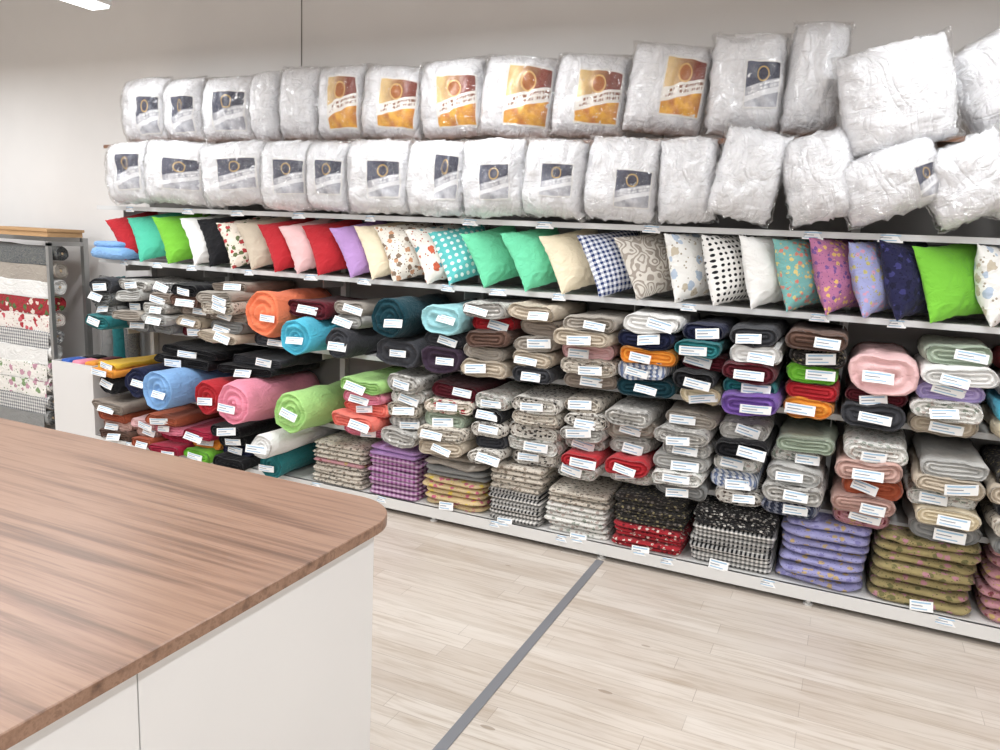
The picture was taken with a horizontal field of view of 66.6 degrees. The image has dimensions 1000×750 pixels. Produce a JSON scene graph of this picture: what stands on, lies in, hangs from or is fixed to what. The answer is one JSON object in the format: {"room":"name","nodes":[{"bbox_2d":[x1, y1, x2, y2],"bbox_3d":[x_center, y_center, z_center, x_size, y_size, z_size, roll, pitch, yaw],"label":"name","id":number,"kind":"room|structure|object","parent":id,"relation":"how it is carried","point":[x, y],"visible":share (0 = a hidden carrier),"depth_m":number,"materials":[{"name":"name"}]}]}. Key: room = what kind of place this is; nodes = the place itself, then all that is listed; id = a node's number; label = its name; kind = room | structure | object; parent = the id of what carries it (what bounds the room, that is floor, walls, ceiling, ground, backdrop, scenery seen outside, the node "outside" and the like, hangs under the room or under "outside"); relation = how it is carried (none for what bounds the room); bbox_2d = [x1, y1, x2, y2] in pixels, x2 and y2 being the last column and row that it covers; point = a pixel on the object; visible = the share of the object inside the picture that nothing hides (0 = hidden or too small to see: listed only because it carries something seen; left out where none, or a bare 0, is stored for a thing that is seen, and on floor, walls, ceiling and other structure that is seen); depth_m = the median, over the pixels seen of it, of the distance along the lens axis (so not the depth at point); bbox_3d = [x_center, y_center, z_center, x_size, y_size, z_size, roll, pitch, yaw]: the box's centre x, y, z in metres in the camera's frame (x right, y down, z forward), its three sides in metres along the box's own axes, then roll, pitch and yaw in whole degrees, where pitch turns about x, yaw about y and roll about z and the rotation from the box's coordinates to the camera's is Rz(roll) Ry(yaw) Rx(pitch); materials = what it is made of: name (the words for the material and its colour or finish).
{"room":"fabric store","nodes":[
{"label":"fabric store","id":0,"kind":"room"},
{"bbox_2d":[0,0,999,394],"bbox_3d":[-0.244,-1.001,4.700,13.700,3.500,0.100,7,11,24],"label":"wall","id":1,"kind":"structure","parent":0,"point":[66,68],"depth_m":5.16,"materials":[{"name":"paint"}]},
{"bbox_2d":[44,408,999,749],"bbox_3d":[-2.074,1.348,1.294,13.500,0.100,8.200,7,11,24],"label":"floor","id":2,"kind":"structure","parent":0,"point":[642,657],"depth_m":3.00,"materials":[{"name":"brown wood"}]},
{"bbox_2d":[0,234,92,429],"bbox_3d":[-3.895,-0.384,6.073,1.446,1.460,0.480,7,11,24],"label":"rack","id":3,"kind":"object","parent":2,"relation":"on","point":[29,304],"visible":0.86,"depth_m":5.78,"materials":[{"name":"metal"}]},
{"bbox_2d":[52,354,129,437],"bbox_3d":[-2.986,0.155,5.742,0.430,0.601,0.500,7,11,24],"label":"bin","id":4,"kind":"object","parent":2,"relation":"on","point":[75,388],"visible":0.56,"depth_m":5.51,"materials":[{"name":"white laminate"}]},
{"bbox_2d":[0,418,386,749],"bbox_3d":[-1.988,0.879,1.093,2.312,0.900,3.242,7,11,24],"label":"counter","id":5,"kind":"object","parent":2,"relation":"on","point":[150,600],"depth_m":1.62,"materials":[{"name":"brown wood"}]},
{"bbox_2d":[432,559,603,749],"bbox_3d":[-1.082,1.482,0.510,0.040,0.004,7.590,7,11,24],"label":"floor strip","id":6,"kind":"object","parent":2,"relation":"on","point":[492,687],"visible":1,"depth_m":2.90,"materials":[{"name":"metal"}]},
{"bbox_2d":[95,135,999,642],"bbox_3d":[0.341,-0.212,4.138,6.804,2.200,0.585,7,11,24],"label":"shelving unit","id":7,"kind":"object","parent":2,"relation":"on","point":[918,225],"visible":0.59,"depth_m":3.86,"materials":[{"name":"white metal"}]},
{"bbox_2d":[85,276,162,329],"bbox_3d":[-2.624,-0.522,5.396,0.257,0.358,0.586,7,11,24],"label":"bolts","id":8,"kind":"object","parent":7,"relation":"on","point":[105,289],"visible":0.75,"depth_m":5.18,"materials":[{"name":"fabric"}]},
{"bbox_2d":[106,141,155,204],"bbox_3d":[-2.412,-1.332,5.031,0.396,0.430,0.294,7,11,23],"label":"pillow","id":9,"kind":"object","parent":7,"relation":"on","point":[125,164],"visible":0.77,"depth_m":4.92,"materials":[{"name":"plastic"}]},
{"bbox_2d":[92,393,182,441],"bbox_3d":[-2.618,0.291,5.524,0.339,0.292,0.579,7,11,24],"label":"bolts","id":10,"kind":"object","parent":7,"relation":"on","point":[117,412],"visible":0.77,"depth_m":5.33,"materials":[{"name":"fabric"}]},
{"bbox_2d":[121,77,171,141],"bbox_3d":[-2.352,-1.772,5.122,0.438,0.449,0.320,6,11,19],"label":"pillow","id":11,"kind":"object","parent":7,"relation":"on","point":[142,103],"visible":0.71,"depth_m":5.00,"materials":[{"name":"plastic"}]},
{"bbox_2d":[112,276,200,331],"bbox_3d":[-2.373,-0.493,5.297,0.300,0.362,0.567,7,11,24],"label":"bolts","id":12,"kind":"object","parent":7,"relation":"on","point":[138,291],"visible":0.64,"depth_m":5.11,"materials":[{"name":"fabric"}]},
{"bbox_2d":[144,140,210,206],"bbox_3d":[-2.042,-1.287,4.863,0.543,0.435,0.294,6,11,16],"label":"pillow","id":13,"kind":"object","parent":7,"relation":"on","point":[173,171],"visible":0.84,"depth_m":4.75,"materials":[{"name":"plastic"}]},
{"bbox_2d":[145,403,222,455],"bbox_3d":[-2.106,0.368,5.267,0.337,0.289,0.630,7,11,24],"label":"bolts","id":14,"kind":"object","parent":7,"relation":"on","point":[171,423],"visible":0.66,"depth_m":5.06,"materials":[{"name":"fabric"}]},
{"bbox_2d":[163,77,207,142],"bbox_3d":[-2.026,-1.724,4.972,0.350,0.439,0.342,4,10,5],"label":"pillow","id":15,"kind":"object","parent":7,"relation":"on","point":[182,98],"visible":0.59,"depth_m":4.86,"materials":[{"name":"plastic"}]},
{"bbox_2d":[143,367,233,409],"bbox_3d":[-2.044,0.060,5.124,0.276,0.278,0.708,7,11,24],"label":"roll","id":16,"kind":"object","parent":7,"relation":"on","point":[173,387],"visible":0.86,"depth_m":4.87,"materials":[{"name":"fabric"}]},
{"bbox_2d":[154,339,266,370],"bbox_3d":[-1.981,-0.147,5.195,0.563,0.147,0.511,7,11,24],"label":"bolts","id":17,"kind":"object","parent":16,"relation":"on","point":[195,353],"visible":0.8,"depth_m":5.02,"materials":[{"name":"fabric"}]},
{"bbox_2d":[202,76,258,143],"bbox_3d":[-1.687,-1.680,4.822,0.464,0.436,0.329,7,11,21],"label":"pillow","id":18,"kind":"object","parent":7,"relation":"on","point":[226,116],"visible":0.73,"depth_m":4.70,"materials":[{"name":"plastic"}]},
{"bbox_2d":[200,139,266,207],"bbox_3d":[-1.610,-1.230,4.669,0.535,0.432,0.294,6,11,19],"label":"pillow","id":19,"kind":"object","parent":7,"relation":"on","point":[231,171],"visible":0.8,"depth_m":4.55,"materials":[{"name":"white plastic"}]},
{"bbox_2d":[196,279,293,344],"bbox_3d":[-1.662,-0.417,4.958,0.350,0.397,0.592,7,11,24],"label":"bolts","id":20,"kind":"object","parent":7,"relation":"on","point":[227,305],"visible":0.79,"depth_m":4.77,"materials":[{"name":"fabric"}]},
{"bbox_2d":[210,418,281,470],"bbox_3d":[-1.609,0.421,5.040,0.284,0.306,0.634,7,11,24],"label":"bolts","id":21,"kind":"object","parent":7,"relation":"on","point":[234,438],"visible":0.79,"depth_m":4.83,"materials":[{"name":"fabric"}]},
{"bbox_2d":[217,370,319,424],"bbox_3d":[-1.471,0.137,4.870,0.253,0.284,0.704,7,11,24],"label":"roll","id":22,"kind":"object","parent":7,"relation":"on","point":[251,399],"visible":0.86,"depth_m":4.63,"materials":[{"name":"fabric"}]},
{"bbox_2d":[217,348,325,377],"bbox_3d":[-1.502,-0.082,4.980,0.507,0.135,0.511,7,11,24],"label":"bolts","id":23,"kind":"object","parent":22,"relation":"on","point":[267,363],"visible":0.99,"depth_m":4.84,"materials":[{"name":"fabric"}]},
{"bbox_2d":[249,71,287,141],"bbox_3d":[-1.405,-1.646,4.697,0.225,0.440,0.316,10,12,36],"label":"pillow","id":24,"kind":"object","parent":7,"relation":"on","point":[265,86],"visible":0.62,"depth_m":4.59,"materials":[{"name":"plastic"}]},
{"bbox_2d":[254,332,282,347],"bbox_3d":[-1.325,-0.240,4.893,0.316,0.100,0.475,7,11,24],"label":"bolts","id":25,"kind":"object","parent":7,"relation":"on","point":[276,342],"visible":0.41,"depth_m":4.75,"materials":[{"name":"fabric"}]},
{"bbox_2d":[245,287,331,337],"bbox_3d":[-1.310,-0.395,4.779,0.286,0.291,0.583,7,11,24],"label":"roll","id":26,"kind":"object","parent":25,"relation":"on","point":[266,312],"visible":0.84,"depth_m":4.56,"materials":[{"name":"fabric"}]},
{"bbox_2d":[261,140,313,211],"bbox_3d":[-1.242,-1.179,4.507,0.378,0.423,0.298,6,11,18],"label":"pillow","id":27,"kind":"object","parent":7,"relation":"on","point":[284,163],"visible":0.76,"depth_m":4.39,"materials":[{"name":"plastic"}]},
{"bbox_2d":[279,66,324,141],"bbox_3d":[-1.178,-1.630,4.598,0.318,0.464,0.322,8,12,29],"label":"pillow","id":28,"kind":"object","parent":7,"relation":"on","point":[299,87],"visible":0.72,"depth_m":4.48,"materials":[{"name":"plastic"}]},
{"bbox_2d":[274,380,345,433],"bbox_3d":[-1.102,0.186,4.725,0.245,0.257,0.668,7,11,24],"label":"roll","id":29,"kind":"object","parent":7,"relation":"on","point":[313,406],"visible":0.83,"depth_m":4.49,"materials":[{"name":"fabric"}]},
{"bbox_2d":[281,316,344,355],"bbox_3d":[-1.069,-0.259,4.663,0.223,0.220,0.627,7,11,24],"label":"roll","id":30,"kind":"object","parent":7,"relation":"on","point":[306,334],"visible":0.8,"depth_m":4.42,"materials":[{"name":"fabric"}]},
{"bbox_2d":[306,141,351,211],"bbox_3d":[-0.964,-1.141,4.379,0.306,0.420,0.302,12,14,44],"label":"pillow","id":31,"kind":"object","parent":7,"relation":"on","point":[327,184],"visible":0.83,"depth_m":4.27,"materials":[{"name":"plastic"}]},
{"bbox_2d":[317,65,368,141],"bbox_3d":[-0.905,-1.590,4.470,0.356,0.457,0.328,6,10,16],"label":"pillow","id":32,"kind":"object","parent":7,"relation":"on","point":[341,88],"visible":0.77,"depth_m":4.35,"materials":[{"name":"plastic"}]},
{"bbox_2d":[313,430,382,489],"bbox_3d":[-0.896,0.518,4.772,0.396,0.258,0.445,7,11,24],"label":"folded fabric","id":33,"kind":"object","parent":7,"relation":"on","point":[343,458],"visible":0.79,"depth_m":4.60,"materials":[{"name":"fabric"}]},
{"bbox_2d":[332,366,406,437],"bbox_3d":[-0.719,0.167,4.604,0.352,0.368,0.605,7,11,24],"label":"bolts","id":34,"kind":"object","parent":7,"relation":"on","point":[367,395],"visible":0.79,"depth_m":4.40,"materials":[{"name":"fabric"}]},
{"bbox_2d":[347,138,412,214],"bbox_3d":[-0.660,-1.104,4.242,0.448,0.426,0.302,7,11,22],"label":"pillow","id":35,"kind":"object","parent":7,"relation":"on","point":[376,169],"visible":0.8,"depth_m":4.13,"materials":[{"name":"white plastic"}]},
{"bbox_2d":[361,65,423,141],"bbox_3d":[-0.589,-1.547,4.332,0.431,0.450,0.327,5,10,13],"label":"pillow","id":36,"kind":"object","parent":7,"relation":"on","point":[391,105],"visible":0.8,"depth_m":4.21,"materials":[{"name":"white plastic"}]},
{"bbox_2d":[367,440,431,500],"bbox_3d":[-0.538,0.541,4.608,0.352,0.296,0.451,7,11,24],"label":"folded fabric","id":37,"kind":"object","parent":7,"relation":"on","point":[397,472],"visible":0.72,"depth_m":4.42,"materials":[{"name":"fabric"}]},
{"bbox_2d":[376,332,432,368],"bbox_3d":[-0.474,-0.155,4.470,0.308,0.172,0.542,7,11,24],"label":"bolts","id":38,"kind":"object","parent":7,"relation":"on","point":[403,352],"visible":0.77,"depth_m":4.25,"materials":[{"name":"fabric"}]},
{"bbox_2d":[371,293,451,337],"bbox_3d":[-0.504,-0.342,4.407,0.223,0.238,0.586,7,11,24],"label":"roll","id":39,"kind":"object","parent":38,"relation":"on","point":[399,317],"visible":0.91,"depth_m":4.20,"materials":[{"name":"fabric"}]},
{"bbox_2d":[374,222,435,281],"bbox_3d":[-0.487,-0.719,4.356,0.418,0.362,0.218,-5,12,-36],"label":"throw cushion","id":40,"kind":"object","parent":7,"relation":"on","point":[404,263],"visible":0.57,"depth_m":4.26,"materials":[{"name":"fabric"}]},
{"bbox_2d":[381,366,460,447],"bbox_3d":[-0.457,0.172,4.512,0.259,0.429,0.545,7,11,24],"label":"bolts","id":41,"kind":"object","parent":7,"relation":"on","point":[411,388],"visible":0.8,"depth_m":4.32,"materials":[{"name":"fabric"}]},
{"bbox_2d":[406,139,464,216],"bbox_3d":[-0.328,-1.058,4.094,0.378,0.415,0.297,6,11,19],"label":"pillow","id":42,"kind":"object","parent":7,"relation":"on","point":[434,187],"visible":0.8,"depth_m":3.99,"materials":[{"name":"white plastic"}]},
{"bbox_2d":[421,299,475,373],"bbox_3d":[-0.217,-0.224,4.324,0.259,0.383,0.567,7,11,24],"label":"bolts","id":43,"kind":"object","parent":7,"relation":"on","point":[448,327],"visible":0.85,"depth_m":4.12,"materials":[{"name":"fabric"}]},
{"bbox_2d":[420,57,486,140],"bbox_3d":[-0.247,-1.505,4.173,0.442,0.456,0.321,7,11,24],"label":"pillow","id":44,"kind":"object","parent":7,"relation":"on","point":[451,90],"visible":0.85,"depth_m":4.06,"materials":[{"name":"white plastic"}]},
{"bbox_2d":[428,224,485,285],"bbox_3d":[-0.188,-0.680,4.219,0.389,0.362,0.187,-5,12,-36],"label":"throw cushion","id":45,"kind":"object","parent":7,"relation":"on","point":[458,263],"visible":0.59,"depth_m":4.14,"materials":[{"name":"green fabric"}]},
{"bbox_2d":[422,452,493,511],"bbox_3d":[-0.186,0.577,4.444,0.422,0.323,0.475,7,11,24],"label":"folded fabric","id":46,"kind":"object","parent":7,"relation":"on","point":[460,483],"visible":0.75,"depth_m":4.27,"materials":[{"name":"fabric"}]},
{"bbox_2d":[417,373,511,457],"bbox_3d":[-0.208,0.216,4.367,0.332,0.409,0.606,7,11,24],"label":"bolts","id":47,"kind":"object","parent":7,"relation":"on","point":[446,431],"visible":0.79,"depth_m":4.17,"materials":[{"name":"fabric"}]},
{"bbox_2d":[460,225,518,287],"bbox_3d":[-0.006,-0.657,4.140,0.404,0.362,0.184,-5,13,-37],"label":"throw cushion","id":48,"kind":"object","parent":7,"relation":"on","point":[494,263],"visible":0.68,"depth_m":4.06,"materials":[{"name":"green fabric"}]},
{"bbox_2d":[462,137,527,218],"bbox_3d":[-0.026,-1.023,3.956,0.391,0.425,0.290,7,11,24],"label":"pillow","id":49,"kind":"object","parent":7,"relation":"on","point":[493,170],"visible":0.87,"depth_m":3.85,"materials":[{"name":"white plastic"}]},
{"bbox_2d":[461,297,532,378],"bbox_3d":[0.013,-0.217,4.208,0.300,0.411,0.589,7,11,24],"label":"bolts","id":50,"kind":"object","parent":7,"relation":"on","point":[490,349],"visible":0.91,"depth_m":4.02,"materials":[{"name":"fabric"}]},
{"bbox_2d":[467,380,539,466],"bbox_3d":[0.027,0.259,4.264,0.210,0.386,0.604,7,11,24],"label":"bolts","id":51,"kind":"object","parent":7,"relation":"on","point":[494,410],"visible":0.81,"depth_m":4.07,"materials":[{"name":"fabric"}]},
{"bbox_2d":[480,55,560,139],"bbox_3d":[0.111,-1.461,4.016,0.466,0.457,0.324,5,10,12],"label":"pillow","id":52,"kind":"object","parent":7,"relation":"on","point":[518,93],"visible":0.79,"depth_m":3.90,"materials":[{"name":"white plastic"}]},
{"bbox_2d":[488,457,562,526],"bbox_3d":[0.160,0.626,4.287,0.341,0.344,0.468,7,11,24],"label":"folded fabric","id":53,"kind":"object","parent":7,"relation":"on","point":[519,493],"visible":0.76,"depth_m":4.11,"materials":[{"name":"fabric"}]},
{"bbox_2d":[501,227,558,291],"bbox_3d":[0.218,-0.629,4.040,0.418,0.362,0.202,-5,13,-37],"label":"throw cushion","id":54,"kind":"object","parent":7,"relation":"on","point":[533,265],"visible":0.66,"depth_m":3.95,"materials":[{"name":"green fabric"}]},
{"bbox_2d":[508,383,585,466],"bbox_3d":[0.264,0.273,4.186,0.318,0.403,0.553,7,11,24],"label":"bolts","id":55,"kind":"object","parent":7,"relation":"on","point":[540,412],"visible":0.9,"depth_m":4.00,"materials":[{"name":"fabric"}]},
{"bbox_2d":[507,298,587,384],"bbox_3d":[0.261,-0.190,4.107,0.281,0.426,0.566,7,11,24],"label":"bolts","id":56,"kind":"object","parent":7,"relation":"on","point":[537,357],"visible":0.88,"depth_m":3.92,"materials":[{"name":"fabric"}]},
{"bbox_2d":[522,138,589,219],"bbox_3d":[0.280,-0.982,3.823,0.373,0.419,0.293,7,11,23],"label":"pillow","id":57,"kind":"object","parent":7,"relation":"on","point":[555,169],"visible":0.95,"depth_m":3.71,"materials":[{"name":"white plastic"}]},
{"bbox_2d":[538,228,597,294],"bbox_3d":[0.412,-0.604,3.953,0.422,0.362,0.183,-2,11,-26],"label":"throw cushion","id":58,"kind":"object","parent":7,"relation":"on","point":[567,257],"visible":0.65,"depth_m":3.88,"materials":[{"name":"beige fabric"}]},
{"bbox_2d":[544,475,626,543],"bbox_3d":[0.473,0.705,4.153,0.371,0.263,0.478,7,11,24],"label":"folded fabric","id":59,"kind":"object","parent":7,"relation":"on","point":[583,509],"visible":0.86,"depth_m":3.99,"materials":[{"name":"fabric"}]},
{"bbox_2d":[550,53,632,139],"bbox_3d":[0.461,-1.411,3.859,0.427,0.446,0.341,8,12,29],"label":"pillow","id":60,"kind":"object","parent":7,"relation":"on","point":[590,98],"visible":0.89,"depth_m":3.74,"materials":[{"name":"white plastic"}]},
{"bbox_2d":[559,388,626,480],"bbox_3d":[0.506,0.301,4.056,0.263,0.420,0.588,7,11,24],"label":"bolts","id":61,"kind":"object","parent":7,"relation":"on","point":[586,432],"visible":0.89,"depth_m":3.87,"materials":[{"name":"fabric"}]},
{"bbox_2d":[553,308,633,389],"bbox_3d":[0.515,-0.138,3.981,0.329,0.386,0.591,7,11,24],"label":"bolts","id":62,"kind":"object","parent":7,"relation":"on","point":[591,347],"visible":0.9,"depth_m":3.79,"materials":[{"name":"fabric"}]},
{"bbox_2d":[576,230,637,297],"bbox_3d":[0.601,-0.579,3.867,0.417,0.362,0.193,-4,12,-33],"label":"throw cushion","id":63,"kind":"object","parent":7,"relation":"on","point":[603,255],"visible":0.61,"depth_m":3.79,"materials":[{"name":"blue fabric"}]},
{"bbox_2d":[584,136,661,223],"bbox_3d":[0.599,-0.947,3.680,0.412,0.431,0.289,8,12,29],"label":"pillow","id":64,"kind":"object","parent":7,"relation":"on","point":[622,173],"visible":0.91,"depth_m":3.58,"materials":[{"name":"white plastic"}]},
{"bbox_2d":[605,396,673,485],"bbox_3d":[0.722,0.333,3.958,0.274,0.406,0.598,7,11,24],"label":"bolts","id":65,"kind":"object","parent":7,"relation":"on","point":[634,420],"visible":0.89,"depth_m":3.79,"materials":[{"name":"fabric"}]},
{"bbox_2d":[614,232,672,299],"bbox_3d":[0.769,-0.558,3.793,0.406,0.362,0.191,-4,12,-34],"label":"throw cushion","id":66,"kind":"object","parent":7,"relation":"on","point":[645,258],"visible":0.67,"depth_m":3.71,"materials":[{"name":"beige fabric"}]},
{"bbox_2d":[611,482,697,555],"bbox_3d":[0.824,0.735,3.996,0.380,0.290,0.474,7,11,24],"label":"folded fabric","id":67,"kind":"object","parent":7,"relation":"on","point":[647,519],"visible":0.84,"depth_m":3.83,"materials":[{"name":"fabric"}]},
{"bbox_2d":[617,307,699,398],"bbox_3d":[0.798,-0.116,3.868,0.312,0.431,0.565,7,11,24],"label":"bolts","id":68,"kind":"object","parent":7,"relation":"on","point":[649,337],"visible":0.95,"depth_m":3.69,"materials":[{"name":"fabric"}]},
{"bbox_2d":[622,43,712,136],"bbox_3d":[0.817,-1.380,3.698,0.465,0.476,0.326,5,10,14],"label":"pillow","id":69,"kind":"object","parent":7,"relation":"on","point":[667,93],"visible":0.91,"depth_m":3.58,"materials":[{"name":"white plastic"}]},
{"bbox_2d":[664,233,711,302],"bbox_3d":[0.940,-0.532,3.693,0.183,0.362,0.336,11,13,39],"label":"throw cushion","id":70,"kind":"object","parent":7,"relation":"on","point":[685,256],"visible":0.67,"depth_m":3.61,"materials":[{"name":"white fabric"}]},
{"bbox_2d":[652,400,726,501],"bbox_3d":[0.965,0.360,3.853,0.294,0.421,0.580,7,11,24],"label":"bolts","id":71,"kind":"object","parent":7,"relation":"on","point":[684,462],"visible":0.93,"depth_m":3.66,"materials":[{"name":"fabric"}]},
{"bbox_2d":[657,135,721,223],"bbox_3d":[0.878,-0.903,3.551,0.298,0.416,0.303,2,10,-4],"label":"pillow","id":72,"kind":"object","parent":7,"relation":"on","point":[688,165],"visible":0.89,"depth_m":3.45,"materials":[{"name":"white plastic"}]},
{"bbox_2d":[673,315,738,405],"bbox_3d":[1.020,-0.079,3.752,0.264,0.395,0.599,7,11,24],"label":"bolts","id":73,"kind":"object","parent":7,"relation":"on","point":[706,345],"visible":0.94,"depth_m":3.56,"materials":[{"name":"fabric"}]},
{"bbox_2d":[701,234,749,305],"bbox_3d":[1.099,-0.509,3.622,0.364,0.357,0.189,-6,13,-41],"label":"throw cushion","id":74,"kind":"object","parent":7,"relation":"on","point":[724,270],"visible":0.67,"depth_m":3.53,"materials":[{"name":"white fabric"}]},
{"bbox_2d":[689,494,781,573],"bbox_3d":[1.187,0.774,3.832,0.413,0.280,0.475,7,11,24],"label":"folded fabric","id":75,"kind":"object","parent":7,"relation":"on","point":[723,534],"visible":0.93,"depth_m":3.66,"materials":[{"name":"fabric"}]},
{"bbox_2d":[710,412,778,506],"bbox_3d":[1.208,0.391,3.756,0.264,0.406,0.563,7,11,24],"label":"bolts","id":76,"kind":"object","parent":7,"relation":"on","point":[739,472],"visible":0.94,"depth_m":3.58,"materials":[{"name":"fabric"}]},
{"bbox_2d":[704,33,788,137],"bbox_3d":[1.146,-1.345,3.544,0.373,0.491,0.333,5,10,15],"label":"pillow","id":77,"kind":"object","parent":7,"relation":"on","point":[747,77],"visible":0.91,"depth_m":3.43,"materials":[{"name":"white plastic"}]},
{"bbox_2d":[706,126,793,224],"bbox_3d":[1.114,-0.891,3.397,0.334,0.467,0.315,-1,11,-18],"label":"pillow","id":78,"kind":"object","parent":7,"relation":"on","point":[748,179],"visible":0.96,"depth_m":3.31,"materials":[{"name":"white plastic"}]},
{"bbox_2d":[722,318,789,393],"bbox_3d":[1.232,-0.056,3.654,0.271,0.404,0.601,7,11,24],"label":"bolts","id":79,"kind":"object","parent":7,"relation":"on","point":[756,361],"visible":0.84,"depth_m":3.44,"materials":[{"name":"fabric"}]},
{"bbox_2d":[739,235,787,308],"bbox_3d":[1.254,-0.492,3.551,0.352,0.362,0.181,-7,14,-43],"label":"throw cushion","id":80,"kind":"object","parent":7,"relation":"on","point":[763,287],"visible":0.71,"depth_m":3.46,"materials":[{"name":"white fabric"}]},
{"bbox_2d":[772,238,820,311],"bbox_3d":[1.393,-0.474,3.489,0.197,0.362,0.340,12,14,43],"label":"throw cushion","id":81,"kind":"object","parent":7,"relation":"on","point":[793,261],"visible":0.59,"depth_m":3.40,"materials":[{"name":"teal fabric"}]},
{"bbox_2d":[761,416,838,518],"bbox_3d":[1.440,0.434,3.641,0.294,0.386,0.582,7,11,24],"label":"bolts","id":82,"kind":"object","parent":7,"relation":"on","point":[795,484],"visible":1,"depth_m":3.46,"materials":[{"name":"fabric"}]},
{"bbox_2d":[779,21,851,136],"bbox_3d":[1.414,-1.326,3.423,0.280,0.523,0.338,8,12,29],"label":"pillow","id":83,"kind":"object","parent":7,"relation":"on","point":[811,103],"visible":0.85,"depth_m":3.31,"materials":[{"name":"white plastic"}]},
{"bbox_2d":[783,320,847,419],"bbox_3d":[1.470,-0.024,3.552,0.258,0.410,0.588,7,11,24],"label":"bolts","id":84,"kind":"object","parent":7,"relation":"on","point":[817,353],"visible":1,"depth_m":3.38,"materials":[{"name":"fabric"}]},
{"bbox_2d":[782,127,855,225],"bbox_3d":[1.378,-0.849,3.268,0.339,0.456,0.306,2,10,-5],"label":"pillow","id":85,"kind":"object","parent":7,"relation":"on","point":[815,166],"visible":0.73,"depth_m":3.18,"materials":[{"name":"white plastic"}]},
{"bbox_2d":[775,512,871,591],"bbox_3d":[1.554,0.800,3.661,0.394,0.333,0.457,7,11,24],"label":"folded fabric","id":86,"kind":"object","parent":7,"relation":"on","point":[822,550],"visible":0.88,"depth_m":3.49,"materials":[{"name":"purple fabric"}]},
{"bbox_2d":[809,237,858,315],"bbox_3d":[1.526,-0.457,3.427,0.201,0.362,0.338,11,13,39],"label":"throw cushion","id":87,"kind":"object","parent":7,"relation":"on","point":[830,264],"visible":0.73,"depth_m":3.33,"materials":[{"name":"pink fabric"}]},
{"bbox_2d":[830,422,907,528],"bbox_3d":[1.698,0.458,3.516,0.298,0.411,0.600,7,11,24],"label":"bolts","id":88,"kind":"object","parent":7,"relation":"on","point":[868,471],"visible":0.97,"depth_m":3.31,"materials":[{"name":"fabric"}]},
{"bbox_2d":[848,240,890,317],"bbox_3d":[1.660,-0.440,3.372,0.369,0.362,0.167,-7,14,-44],"label":"throw cushion","id":89,"kind":"object","parent":7,"relation":"on","point":[864,258],"visible":0.6,"depth_m":3.27,"materials":[{"name":"purple fabric"}]},
{"bbox_2d":[841,341,919,431],"bbox_3d":[1.717,0.044,3.453,0.296,0.336,0.577,7,11,24],"label":"bolts","id":90,"kind":"object","parent":7,"relation":"on","point":[880,379],"visible":1,"depth_m":3.26,"materials":[{"name":"fabric"}]},
{"bbox_2d":[845,137,938,227],"bbox_3d":[1.609,-0.798,3.147,0.481,0.419,0.268,8,12,29],"label":"pillow","id":91,"kind":"object","parent":7,"relation":"on","point":[901,178],"visible":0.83,"depth_m":3.06,"materials":[{"name":"white plastic"}]},
{"bbox_2d":[836,31,958,158],"bbox_3d":[1.617,-1.131,3.104,0.537,0.533,0.268,6,11,19],"label":"pillow","id":92,"kind":"object","parent":91,"relation":"on","point":[897,92],"visible":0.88,"depth_m":3.02,"materials":[{"name":"white plastic"}]},
{"bbox_2d":[879,240,928,320],"bbox_3d":[1.787,-0.424,3.314,0.206,0.362,0.337,12,14,41],"label":"throw cushion","id":93,"kind":"object","parent":7,"relation":"on","point":[903,286],"visible":0.66,"depth_m":3.22,"materials":[{"name":"blue fabric"}]},
{"bbox_2d":[866,524,980,615],"bbox_3d":[1.931,0.843,3.493,0.423,0.336,0.470,7,11,24],"label":"folded fabric","id":94,"kind":"object","parent":7,"relation":"on","point":[904,567],"visible":0.87,"depth_m":3.33,"materials":[{"name":"fabric"}]},
{"bbox_2d":[901,432,989,545],"bbox_3d":[1.971,0.506,3.401,0.318,0.380,0.594,7,11,24],"label":"bolts","id":95,"kind":"object","parent":7,"relation":"on","point":[942,475],"visible":0.99,"depth_m":3.21,"materials":[{"name":"fabric"}]},
{"bbox_2d":[912,243,983,323],"bbox_3d":[1.920,-0.401,3.219,0.364,0.362,0.166,-1,11,-21],"label":"throw cushion","id":96,"kind":"object","parent":7,"relation":"on","point":[946,272],"visible":0.77,"depth_m":3.17,"materials":[{"name":"fabric"}]},
{"bbox_2d":[904,334,999,437],"bbox_3d":[1.962,0.043,3.329,0.313,0.398,0.600,7,11,24],"label":"bolts","id":97,"kind":"object","parent":7,"relation":"on","point":[954,371],"visible":0.97,"depth_m":3.15,"materials":[{"name":"fabric"}]},
{"bbox_2d":[927,126,999,229],"bbox_3d":[1.875,-0.782,3.048,0.433,0.448,0.276,6,11,19],"label":"pillow","id":98,"kind":"object","parent":7,"relation":"on","point":[967,172],"visible":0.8,"depth_m":2.96,"materials":[{"name":"white plastic"}]},
{"bbox_2d":[952,28,999,134],"bbox_3d":[2.043,-1.193,3.048,0.579,0.568,0.267,8,11,25],"label":"pillow","id":99,"kind":"object","parent":7,"relation":"on","point":[977,66],"visible":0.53,"depth_m":3.03,"materials":[{"name":"white plastic"}]},
{"bbox_2d":[972,542,999,622],"bbox_3d":[2.307,0.887,3.323,0.406,0.348,0.470,7,11,24],"label":"folded fabric","id":100,"kind":"object","parent":7,"relation":"on","point":[986,588],"visible":0.73,"depth_m":3.27,"materials":[{"name":"fabric"}]},
{"bbox_2d":[974,243,999,327],"bbox_3d":[2.086,-0.385,3.174,0.182,0.362,0.357,11,13,40],"label":"throw cushion","id":101,"kind":"object","parent":7,"relation":"on","point":[987,258],"visible":0.98,"depth_m":3.08,"materials":[{"name":"white fabric"}]},
{"bbox_2d":[976,445,999,553],"bbox_3d":[2.243,0.546,3.283,0.327,0.371,0.579,7,11,24],"label":"bolts","id":102,"kind":"object","parent":7,"relation":"on","point":[988,508],"visible":0.91,"depth_m":3.23,"materials":[{"name":"fabric"}]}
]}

